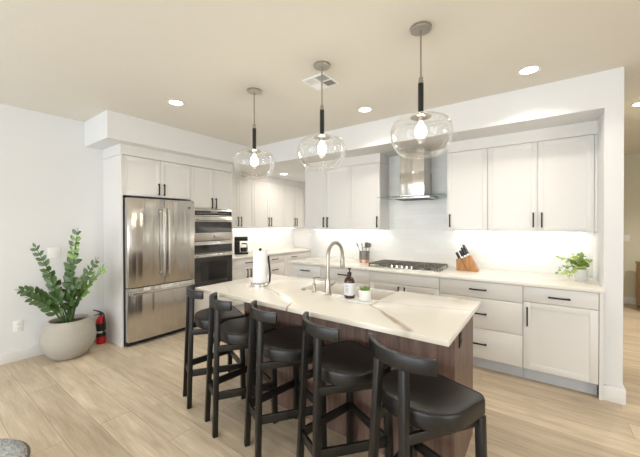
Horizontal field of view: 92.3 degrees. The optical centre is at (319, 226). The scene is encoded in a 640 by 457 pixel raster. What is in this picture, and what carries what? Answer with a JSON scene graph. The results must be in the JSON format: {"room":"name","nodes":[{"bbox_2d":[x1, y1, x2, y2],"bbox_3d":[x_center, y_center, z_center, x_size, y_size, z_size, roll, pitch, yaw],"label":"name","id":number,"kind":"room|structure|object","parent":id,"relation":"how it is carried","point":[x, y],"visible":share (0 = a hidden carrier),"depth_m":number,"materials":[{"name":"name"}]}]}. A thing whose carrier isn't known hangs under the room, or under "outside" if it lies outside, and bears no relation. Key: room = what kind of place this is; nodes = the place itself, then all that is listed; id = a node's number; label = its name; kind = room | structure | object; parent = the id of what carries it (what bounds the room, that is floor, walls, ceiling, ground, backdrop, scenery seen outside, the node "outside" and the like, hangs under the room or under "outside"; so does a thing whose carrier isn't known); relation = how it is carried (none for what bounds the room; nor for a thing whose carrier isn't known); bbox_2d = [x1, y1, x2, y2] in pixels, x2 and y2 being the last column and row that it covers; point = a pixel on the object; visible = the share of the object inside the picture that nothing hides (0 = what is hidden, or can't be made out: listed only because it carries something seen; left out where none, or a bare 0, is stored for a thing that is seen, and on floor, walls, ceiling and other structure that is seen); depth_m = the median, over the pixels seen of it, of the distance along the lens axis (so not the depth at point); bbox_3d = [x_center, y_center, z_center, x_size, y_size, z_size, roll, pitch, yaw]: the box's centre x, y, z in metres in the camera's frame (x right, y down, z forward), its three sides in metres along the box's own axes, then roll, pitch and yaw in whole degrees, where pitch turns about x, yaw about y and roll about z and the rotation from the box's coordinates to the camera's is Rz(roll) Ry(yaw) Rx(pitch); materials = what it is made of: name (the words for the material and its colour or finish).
{"room":"kitchen","nodes":[
{"label":"kitchen","id":0,"kind":"room"},
{"bbox_2d":[0,103,124,353],"bbox_3d":[-3.858,0.087,2.533,0.150,2.703,6.772,0,0,36],"label":"wall","id":1,"kind":"structure","parent":0,"point":[51,184],"depth_m":3.42,"materials":[{"name":"paint"}]},
{"bbox_2d":[13,320,22,331],"bbox_3d":[-3.223,1.062,3.277,0.009,0.118,0.075,0,0,36],"label":"wall outlet","id":2,"kind":"object","parent":1,"relation":"attached to","point":[17,325],"visible":1,"depth_m":3.28,"materials":[{"name":"white plastic"}]},
{"bbox_2d":[0,338,95,364],"bbox_3d":[-4.222,1.386,1.895,0.016,0.115,4.995,0,0,36],"label":"baseboard","id":3,"kind":"structure","parent":1,"relation":"attached to","point":[13,356],"depth_m":3.29,"materials":[{"name":"paint"}]},
{"bbox_2d":[48,247,60,257],"bbox_3d":[-3.047,0.300,3.520,0.006,0.118,0.115,0,0,36],"label":"blank wall plate","id":4,"kind":"object","parent":1,"relation":"attached to","point":[55,252],"visible":1,"depth_m":3.52,"materials":[{"name":"white plastic"}]},
{"bbox_2d":[103,143,232,172],"bbox_3d":[-2.077,-0.919,4.411,0.525,0.122,1.621,0,0,36],"label":"trim","id":5,"kind":"structure","parent":1,"relation":"attached to","point":[129,150],"depth_m":4.01,"materials":[{"name":"paint"}]},
{"bbox_2d":[85,110,251,168],"bbox_3d":[-1.996,-1.131,4.388,0.683,0.301,2.060,0,0,36],"label":"soffit","id":6,"kind":"object","parent":1,"relation":"attached to","point":[107,129],"depth_m":3.81,"materials":[{"name":"paint"}]},
{"bbox_2d":[233,228,292,252],"bbox_3d":[-1.327,0.206,6.375,0.150,2.402,2.418,0,0,36],"label":"wall","id":7,"kind":"structure","parent":0,"point":[265,239],"depth_m":6.49,"materials":[{"name":"white tile"}]},
{"bbox_2d":[233,177,253,228],"bbox_3d":[-1.593,-0.412,5.558,0.373,0.905,0.773,0,0,36],"label":"upper cabinet","id":8,"kind":"object","parent":7,"relation":"attached to","point":[243,189],"visible":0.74,"depth_m":5.58,"materials":[{"name":"paint"}]},
{"bbox_2d":[233,170,303,187],"bbox_3d":[-1.166,-0.933,6.179,0.334,0.122,2.290,0,0,36],"label":"trim","id":9,"kind":"structure","parent":8,"relation":"attached to","point":[236,174],"depth_m":6.05,"materials":[{"name":"paint"}]},
{"bbox_2d":[253,181,284,228],"bbox_3d":[-1.118,-0.417,6.213,0.373,0.905,0.843,0,0,36],"label":"upper cabinet","id":10,"kind":"object","parent":7,"relation":"attached to","point":[268,197],"visible":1,"depth_m":6.09,"materials":[{"name":"paint"}]},
{"bbox_2d":[293,183,310,247],"bbox_3d":[0.841,0.203,6.222,3.540,2.402,0.120,0,0,36],"label":"wall","id":11,"kind":"structure","parent":0,"point":[300,235],"depth_m":7.05,"materials":[{"name":"paint"}]},
{"bbox_2d":[284,185,303,227],"bbox_3d":[-0.679,-0.422,6.819,0.373,0.905,0.648,0,0,36],"label":"upper cabinet","id":12,"kind":"object","parent":11,"relation":"attached to","point":[293,196],"visible":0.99,"depth_m":6.71,"materials":[{"name":"paint"}]},
{"bbox_2d":[0,0,639,154],"bbox_3d":[0.884,-1.331,2.066,9.400,0.120,12.000,0,0,36],"label":"ceiling","id":13,"kind":"structure","parent":0,"point":[79,60],"depth_m":2.28,"materials":[{"name":"paint"}]},
{"bbox_2d":[167,99,184,105],"bbox_3d":[-1.480,-1.270,3.155,0.168,0.005,0.168,0,0,36],"label":"recessed light","id":14,"kind":"object","parent":13,"relation":"in","point":[172,102],"visible":1,"depth_m":3.15,"materials":[{"name":"white plastic"}]},
{"bbox_2d":[233,87,274,178],"bbox_3d":[-0.616,-0.864,2.878,0.386,0.818,0.386,0,0,36],"label":"pendant lamp","id":15,"kind":"object","parent":13,"relation":"hanging from","point":[253,91],"visible":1,"depth_m":2.86,"materials":[{"name":"silver metal"}]},
{"bbox_2d":[247,149,260,154],"bbox_3d":[-0.615,-0.699,2.880,0.132,0.052,0.132,0,0,36],"label":"socket","id":16,"kind":"object","parent":15,"relation":"attached to","point":[254,152],"depth_m":2.86,"materials":[{"name":"silver metal"}]},
{"bbox_2d":[302,73,339,90],"bbox_3d":[0.008,-1.268,2.701,0.238,0.012,0.238,0,0,36],"label":"ceiling vent","id":17,"kind":"object","parent":13,"relation":"in","point":[314,82],"visible":0.91,"depth_m":2.69,"materials":[{"name":"white plastic"}]},
{"bbox_2d":[298,61,346,169],"bbox_3d":[0.016,-0.862,2.421,0.386,0.818,0.386,0,0,36],"label":"pendant lamp","id":18,"kind":"object","parent":13,"relation":"hanging from","point":[321,66],"visible":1,"depth_m":2.41,"materials":[{"name":"silver metal"}]},
{"bbox_2d":[314,134,329,141],"bbox_3d":[0.016,-0.697,2.422,0.132,0.052,0.132,0,0,36],"label":"socket","id":19,"kind":"object","parent":18,"relation":"attached to","point":[321,138],"depth_m":2.40,"materials":[{"name":"silver metal"}]},
{"bbox_2d":[357,107,372,112],"bbox_3d":[0.492,-1.275,3.358,0.168,0.005,0.168,0,0,36],"label":"recessed light","id":20,"kind":"object","parent":13,"relation":"in","point":[362,109],"visible":1,"depth_m":3.35,"materials":[{"name":"white plastic"}]},
{"bbox_2d":[390,21,453,158],"bbox_3d":[0.645,-0.860,1.965,0.386,0.818,0.386,0,0,36],"label":"pendant lamp","id":21,"kind":"object","parent":13,"relation":"hanging from","point":[421,28],"visible":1,"depth_m":1.95,"materials":[{"name":"silver metal"}]},
{"bbox_2d":[410,113,431,122],"bbox_3d":[0.645,-0.695,1.966,0.132,0.052,0.132,0,0,36],"label":"socket","id":22,"kind":"object","parent":21,"relation":"attached to","point":[419,117],"depth_m":1.94,"materials":[{"name":"silver metal"}]},
{"bbox_2d":[517,65,541,74],"bbox_3d":[1.704,-1.272,2.503,0.168,0.005,0.168,0,0,36],"label":"recessed light","id":23,"kind":"object","parent":13,"relation":"in","point":[528,70],"visible":1,"depth_m":2.50,"materials":[{"name":"white plastic"}]},
{"bbox_2d":[630,102,639,106],"bbox_3d":[3.352,-1.280,3.204,0.168,0.005,0.168,0,0,36],"label":"recessed light","id":24,"kind":"object","parent":13,"relation":"in","point":[637,104],"visible":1,"depth_m":3.25,"materials":[{"name":"white plastic"}]},
{"bbox_2d":[0,304,639,456],"bbox_3d":[0.889,1.492,2.085,9.400,0.120,12.000,0,0,36],"label":"floor","id":25,"kind":"structure","parent":0,"point":[109,400],"depth_m":2.36,"materials":[{"name":"brown wood"}]},
{"bbox_2d":[0,438,30,456],"bbox_3d":[-1.853,1.329,1.539,0.588,0.223,0.588,0,0,36],"label":"pouf","id":26,"kind":"object","parent":25,"relation":"on","point":[9,447],"visible":1,"depth_m":1.71,"materials":[{"name":"grey fabric"}]},
{"bbox_2d":[16,229,106,360],"bbox_3d":[-2.645,0.715,3.341,0.851,1.431,0.574,0,0,4],"label":"plant","id":27,"kind":"object","parent":25,"relation":"on","point":[68,336],"visible":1,"depth_m":3.27,"materials":[{"name":"green plant"}]},
{"bbox_2d":[93,310,105,343],"bbox_3d":[-2.699,1.224,3.757,0.160,0.408,0.102,0,0,-10],"label":"fire extinguisher","id":28,"kind":"object","parent":25,"relation":"on","point":[101,320],"visible":1,"depth_m":3.72,"materials":[{"name":"red metal"}]},
{"bbox_2d":[103,154,190,346],"bbox_3d":[-2.276,0.286,4.120,0.548,2.277,0.896,0,0,36],"label":"refrigerator surround","id":29,"kind":"object","parent":25,"relation":"on","point":[124,176],"visible":1,"depth_m":3.79,"materials":[{"name":"paint"}]},
{"bbox_2d":[123,197,194,346],"bbox_3d":[-2.202,0.538,4.080,0.668,1.764,0.850,0,0,36],"label":"refrigerator","id":30,"kind":"object","parent":25,"relation":"on","point":[158,234],"visible":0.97,"depth_m":3.83,"materials":[{"name":"silver metal"}]},
{"bbox_2d":[182,166,232,312],"bbox_3d":[-1.800,0.280,4.777,0.548,2.277,0.718,0,0,36],"label":"tall cabinet","id":31,"kind":"object","parent":25,"relation":"on","point":[210,189],"visible":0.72,"depth_m":4.59,"materials":[{"name":"paint"}]},
{"bbox_2d":[194,240,232,287],"bbox_3d":[-1.763,0.545,4.752,0.534,0.657,0.658,0,0,36],"label":"wall oven","id":32,"kind":"object","parent":31,"relation":"in","point":[212,258],"visible":0.8,"depth_m":4.60,"materials":[{"name":"silver metal"}]},
{"bbox_2d":[194,209,232,240],"bbox_3d":[-1.764,-0.024,4.748,0.534,0.465,0.658,0,0,36],"label":"microwave oven","id":33,"kind":"object","parent":31,"relation":"in","point":[209,224],"visible":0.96,"depth_m":4.60,"materials":[{"name":"silver metal"}]},
{"bbox_2d":[183,284,245,408],"bbox_3d":[-0.914,0.969,2.618,0.446,0.927,0.424,0,0,-32],"label":"bar stool","id":34,"kind":"object","parent":25,"relation":"on","point":[201,318],"visible":0.7,"depth_m":2.52,"materials":[{"name":"black wood"}]},
{"bbox_2d":[204,292,277,437],"bbox_3d":[-0.606,0.971,2.296,0.446,0.927,0.424,0,0,-34],"label":"bar stool","id":35,"kind":"object","parent":25,"relation":"on","point":[234,332],"visible":0.67,"depth_m":2.20,"materials":[{"name":"black wood"}]},
{"bbox_2d":[233,257,252,309],"bbox_3d":[-1.479,0.973,5.440,0.703,0.882,0.698,0,0,36],"label":"base cabinet","id":36,"kind":"object","parent":25,"relation":"on","point":[242,268],"visible":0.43,"depth_m":5.15,"materials":[{"name":"paint"}]},
{"bbox_2d":[233,247,310,258],"bbox_3d":[-1.017,0.509,6.077,0.700,0.030,2.280,0,0,36],"label":"countertop","id":37,"kind":"structure","parent":36,"relation":"on","point":[291,249],"depth_m":6.06,"materials":[{"name":"stone"}]},
{"bbox_2d":[234,236,247,254],"bbox_3d":[-1.422,0.341,5.570,0.240,0.315,0.216,0,0,-12],"label":"coffee maker","id":38,"kind":"object","parent":37,"relation":"on","point":[237,239],"visible":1,"depth_m":5.46,"materials":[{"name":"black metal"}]},
{"bbox_2d":[267,254,284,275],"bbox_3d":[-1.109,0.968,5.950,0.703,0.882,0.558,0,0,36],"label":"base cabinet","id":39,"kind":"object","parent":25,"relation":"on","point":[277,262],"visible":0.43,"depth_m":5.83,"materials":[{"name":"paint"}]},
{"bbox_2d":[244,300,326,456],"bbox_3d":[-0.250,0.972,2.031,0.446,0.927,0.424,0,0,-31],"label":"bar stool","id":40,"kind":"object","parent":25,"relation":"on","point":[282,346],"visible":0.84,"depth_m":1.94,"materials":[{"name":"black wood"}]},
{"bbox_2d":[285,251,310,276],"bbox_3d":[-0.648,0.963,6.586,0.703,0.882,1.008,0,0,36],"label":"base cabinet","id":41,"kind":"object","parent":25,"relation":"on","point":[305,254],"visible":0.16,"depth_m":6.16,"materials":[{"name":"paint"}]},
{"bbox_2d":[292,263,320,280],"bbox_3d":[-0.005,0.975,4.615,0.518,0.882,0.743,0,0,36],"label":"base cabinet","id":42,"kind":"object","parent":25,"relation":"on","point":[298,270],"visible":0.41,"depth_m":4.33,"materials":[{"name":"paint"}]},
{"bbox_2d":[289,257,604,292],"bbox_3d":[1.146,0.521,3.780,3.397,0.030,0.739,0,0,36],"label":"countertop","id":43,"kind":"structure","parent":42,"relation":"on","point":[554,281],"depth_m":3.18,"materials":[{"name":"stone"}]},
{"bbox_2d":[359,251,369,261],"bbox_3d":[0.633,0.427,4.386,0.152,0.150,0.152,0,0,36],"label":"utensil crock","id":44,"kind":"object","parent":43,"relation":"on","point":[364,256],"visible":0.96,"depth_m":4.33,"materials":[{"name":"metal"}]},
{"bbox_2d":[367,259,448,272],"bbox_3d":[1.084,0.480,3.807,0.860,0.052,0.482,0,0,36],"label":"cooktop","id":45,"kind":"object","parent":43,"relation":"in","point":[390,264],"visible":1,"depth_m":3.70,"materials":[{"name":"silver metal"}]},
{"bbox_2d":[367,264,448,272],"bbox_3d":[1.084,0.500,3.807,0.860,0.012,0.482,0,0,36],"label":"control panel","id":46,"kind":"object","parent":45,"relation":"on","point":[393,266],"depth_m":3.62,"materials":[{"name":"silver metal"}]},
{"bbox_2d":[455,244,478,271],"bbox_3d":[1.695,0.354,3.545,0.238,0.304,0.105,0,0,36],"label":"knife block","id":47,"kind":"object","parent":43,"relation":"on","point":[467,263],"visible":1,"depth_m":3.52,"materials":[{"name":"brown wood"}]},
{"bbox_2d":[555,252,592,280],"bbox_3d":[2.394,0.372,2.895,0.293,0.274,0.185,0,0,-3],"label":"ivy","id":48,"kind":"object","parent":43,"relation":"on","point":[580,273],"visible":1,"depth_m":2.86,"materials":[{"name":"green plant"}]},
{"bbox_2d":[296,311,393,456],"bbox_3d":[0.111,0.974,1.745,0.446,0.927,0.424,0,0,-28],"label":"bar stool","id":49,"kind":"object","parent":25,"relation":"on","point":[347,365],"visible":0.85,"depth_m":1.65,"materials":[{"name":"black wood"}]},
{"bbox_2d":[321,266,369,287],"bbox_3d":[0.505,0.977,4.246,0.738,0.882,0.743,0,0,36],"label":"base cabinet","id":50,"kind":"object","parent":25,"relation":"on","point":[338,275],"visible":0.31,"depth_m":3.95,"materials":[{"name":"paint"}]},
{"bbox_2d":[244,302,472,456],"bbox_3d":[0.207,0.990,2.427,1.732,0.883,0.580,0,0,36],"label":"base cabinet","id":51,"kind":"object","parent":25,"relation":"on","point":[455,363],"visible":0.23,"depth_m":2.00,"materials":[{"name":"brown wood"}]},
{"bbox_2d":[195,274,480,346],"bbox_3d":[0.025,0.533,2.363,2.039,0.030,0.884,0,0,36],"label":"countertop","id":52,"kind":"structure","parent":51,"relation":"on","point":[439,320],"depth_m":1.99,"materials":[{"name":"stone"}]},
{"bbox_2d":[251,248,270,286],"bbox_3d":[-0.527,0.353,2.713,0.168,0.326,0.168,0,0,36],"label":"paper towel holder","id":53,"kind":"object","parent":52,"relation":"on","point":[260,249],"visible":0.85,"depth_m":2.70,"materials":[{"name":"silver metal"}]},
{"bbox_2d":[253,250,266,283],"bbox_3d":[-0.527,0.355,2.713,0.123,0.278,0.123,0,0,36],"label":"paper towel roll","id":54,"kind":"object","parent":53,"relation":"on","point":[259,257],"visible":1,"depth_m":2.66,"materials":[{"name":"white paper"}]},
{"bbox_2d":[311,276,319,291],"bbox_3d":[-0.030,0.458,2.462,0.044,0.118,0.098,0,0,36],"label":"soap dispenser","id":55,"kind":"object","parent":52,"relation":"on","point":[314,283],"visible":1,"depth_m":2.43,"materials":[{"name":"silver metal"}]},
{"bbox_2d":[324,241,344,294],"bbox_3d":[0.138,0.316,2.410,0.108,0.403,0.261,0,0,36],"label":"faucet","id":56,"kind":"object","parent":52,"relation":"on","point":[328,284],"visible":1,"depth_m":2.34,"materials":[{"name":"silver metal"}]},
{"bbox_2d":[306,283,395,299],"bbox_3d":[0.242,0.659,2.526,0.706,0.262,0.391,0,0,36],"label":"sink","id":57,"kind":"object","parent":52,"relation":"in","point":[376,294],"visible":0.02,"depth_m":2.67,"materials":[{"name":"white ceramic"}]},
{"bbox_2d":[336,296,377,304],"bbox_3d":[0.261,0.514,2.156,0.270,0.010,0.124,0,1,38],"label":"tray","id":58,"kind":"object","parent":52,"relation":"on","point":[356,299],"visible":0.76,"depth_m":2.11,"materials":[{"name":"white stone"}]},
{"bbox_2d":[344,268,354,298],"bbox_3d":[0.210,0.402,2.197,0.077,0.212,0.077,0,0,36],"label":"soap bottle","id":59,"kind":"object","parent":58,"relation":"on","point":[349,282],"visible":1,"depth_m":2.17,"materials":[{"name":"brown glass"}]},
{"bbox_2d":[359,286,370,300],"bbox_3d":[0.309,0.458,2.120,0.087,0.101,0.086,0,0,36],"label":"succulent pot","id":60,"kind":"object","parent":58,"relation":"on","point":[364,293],"visible":1,"depth_m":2.09,"materials":[{"name":"white ceramic"}]},
{"bbox_2d":[459,330,461,347],"bbox_3d":[0.821,0.644,1.788,0.009,0.110,0.070,0,0,36],"label":"island outlet","id":61,"kind":"object","parent":51,"relation":"attached to","point":[460,333],"visible":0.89,"depth_m":1.77,"materials":[{"name":"black plastic"}]},
{"bbox_2d":[370,271,438,295],"bbox_3d":[1.137,0.979,3.788,0.818,0.882,0.743,0,0,36],"label":"base cabinet","id":62,"kind":"object","parent":25,"relation":"on","point":[395,282],"visible":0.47,"depth_m":3.49,"materials":[{"name":"paint"}]},
{"bbox_2d":[368,333,486,456],"bbox_3d":[0.445,0.975,1.399,0.446,0.927,0.424,0,0,-34],"label":"bar stool","id":63,"kind":"object","parent":25,"relation":"on","point":[414,393],"visible":1,"depth_m":1.31,"materials":[{"name":"black leather"}]},
{"bbox_2d":[439,278,522,376],"bbox_3d":[1.770,0.981,3.329,0.743,0.882,0.743,0,0,36],"label":"base cabinet","id":64,"kind":"object","parent":25,"relation":"on","point":[498,321],"visible":0.73,"depth_m":2.98,"materials":[{"name":"paint"}]},
{"bbox_2d":[523,286,598,394],"bbox_3d":[2.284,0.983,2.957,0.521,0.882,0.743,0,0,36],"label":"base cabinet","id":65,"kind":"object","parent":25,"relation":"on","point":[561,327],"visible":0.98,"depth_m":2.68,"materials":[{"name":"paint"}]},
{"bbox_2d":[599,293,603,400],"bbox_3d":[2.316,0.985,2.529,0.028,0.882,0.020,0,0,36],"label":"trim","id":66,"kind":"structure","parent":65,"relation":"attached to","point":[601,295],"depth_m":2.52,"materials":[{"name":"paint"}]},
{"bbox_2d":[635,261,639,307],"bbox_3d":[5.792,1.008,4.885,1.020,0.792,0.484,0,0,36],"label":"base cabinet","id":67,"kind":"object","parent":25,"relation":"on","point":[636,262],"visible":1,"depth_m":5.28,"materials":[{"name":"brown wood"}]},
{"bbox_2d":[311,149,592,276],"bbox_3d":[1.331,0.216,4.181,3.569,2.402,0.130,0,0,36],"label":"wall","id":68,"kind":"structure","parent":0,"point":[417,232],"depth_m":3.95,"materials":[{"name":"white tile"}]},
{"bbox_2d":[305,166,350,229],"bbox_3d":[0.183,-0.409,4.716,0.834,0.905,0.341,0,0,36],"label":"upper cabinet","id":69,"kind":"object","parent":68,"relation":"attached to","point":[327,191],"visible":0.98,"depth_m":4.59,"materials":[{"name":"paint"}]},
{"bbox_2d":[305,153,388,171],"bbox_3d":[0.373,-0.925,4.600,1.278,0.122,0.302,0,0,36],"label":"trim","id":70,"kind":"structure","parent":69,"relation":"attached to","point":[377,157],"depth_m":4.38,"materials":[{"name":"paint"}]},
{"bbox_2d":[314,229,383,230],"bbox_3d":[0.399,0.050,4.640,1.220,0.013,0.024,0,0,36],"label":"led strip","id":71,"kind":"object","parent":69,"relation":"attached to","point":[314,229],"visible":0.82,"depth_m":4.76,"materials":[{"name":"white plastic"}]},
{"bbox_2d":[351,162,388,229],"bbox_3d":[0.700,-0.408,4.341,0.440,0.905,0.341,0,0,36],"label":"upper cabinet","id":72,"kind":"object","parent":68,"relation":"attached to","point":[369,182],"visible":1,"depth_m":4.22,"materials":[{"name":"paint"}]},
{"bbox_2d":[377,146,446,200],"bbox_3d":[1.203,-0.663,3.919,0.835,0.639,0.430,0,0,36],"label":"range hood","id":73,"kind":"object","parent":68,"relation":"attached to","point":[415,171],"visible":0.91,"depth_m":3.83,"materials":[{"name":"silver metal"}]},
{"bbox_2d":[233,71,604,182],"bbox_3d":[0.827,-1.140,4.954,5.299,0.301,2.171,0,0,36],"label":"soffit","id":74,"kind":"object","parent":68,"relation":"attached to","point":[580,99],"depth_m":3.24,"materials":[{"name":"paint"}]},
{"bbox_2d":[447,148,487,230],"bbox_3d":[1.740,-0.404,3.588,0.418,0.905,0.341,0,0,36],"label":"upper cabinet","id":75,"kind":"object","parent":68,"relation":"attached to","point":[467,171],"visible":1,"depth_m":3.47,"materials":[{"name":"paint"}]},
{"bbox_2d":[488,135,593,231],"bbox_3d":[2.264,-0.403,3.208,0.874,0.905,0.341,0,0,36],"label":"upper cabinet","id":76,"kind":"object","parent":68,"relation":"attached to","point":[543,186],"visible":1,"depth_m":3.07,"materials":[{"name":"paint"}]},
{"bbox_2d":[456,231,586,232],"bbox_3d":[2.131,0.056,3.384,1.220,0.013,0.024,0,0,36],"label":"led strip","id":77,"kind":"object","parent":76,"relation":"attached to","point":[456,231],"visible":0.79,"depth_m":3.34,"materials":[{"name":"white plastic"}]},
{"bbox_2d":[447,120,597,152],"bbox_3d":[2.114,-0.920,3.338,1.317,0.122,0.302,0,0,36],"label":"trim","id":78,"kind":"structure","parent":76,"relation":"attached to","point":[591,127],"depth_m":3.14,"materials":[{"name":"paint"}]},
{"bbox_2d":[594,134,597,231],"bbox_3d":[2.640,-0.402,2.961,0.020,0.905,0.302,0,0,36],"label":"trim","id":79,"kind":"structure","parent":76,"relation":"attached to","point":[595,135],"depth_m":2.84,"materials":[{"name":"paint"}]},
{"bbox_2d":[572,268,588,280],"bbox_3d":[2.451,0.454,2.890,0.118,0.112,0.118,0,0,36],"label":"pot","id":80,"kind":"object","parent":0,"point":[581,274],"depth_m":2.85,"materials":[{"name":"white ceramic"}]},
{"bbox_2d":[593,67,623,388],"bbox_3d":[2.623,0.072,2.823,0.116,2.703,0.811,0,0,36],"label":"wall pillar","id":81,"kind":"structure","parent":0,"point":[608,240],"depth_m":2.50,"materials":[{"name":"paint"}]},
{"bbox_2d":[604,384,625,404],"bbox_3d":[2.626,1.361,2.819,0.132,0.125,0.831,0,0,36],"label":"baseboard","id":82,"kind":"structure","parent":81,"relation":"attached to","point":[611,393],"depth_m":2.48,"materials":[{"name":"paint"}]},
{"bbox_2d":[623,153,639,297],"bbox_3d":[6.327,0.050,5.061,3.495,2.703,0.120,0,0,36],"label":"wall","id":83,"kind":"structure","parent":0,"point":[631,249],"depth_m":5.52,"materials":[{"name":"paint"}]},
{"bbox_2d":[624,235,629,240],"bbox_3d":[5.546,0.209,5.548,0.075,0.118,0.009,0,0,36],"label":"light switch","id":84,"kind":"object","parent":83,"relation":"attached to","point":[626,237],"visible":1,"depth_m":5.55,"materials":[{"name":"white plastic"}]},
{"bbox_2d":[623,297,636,304],"bbox_3d":[6.277,1.339,5.024,3.225,0.125,0.016,0,0,36],"label":"baseboard","id":85,"kind":"structure","parent":83,"relation":"attached to","point":[626,300],"depth_m":5.53,"materials":[{"name":"paint"}]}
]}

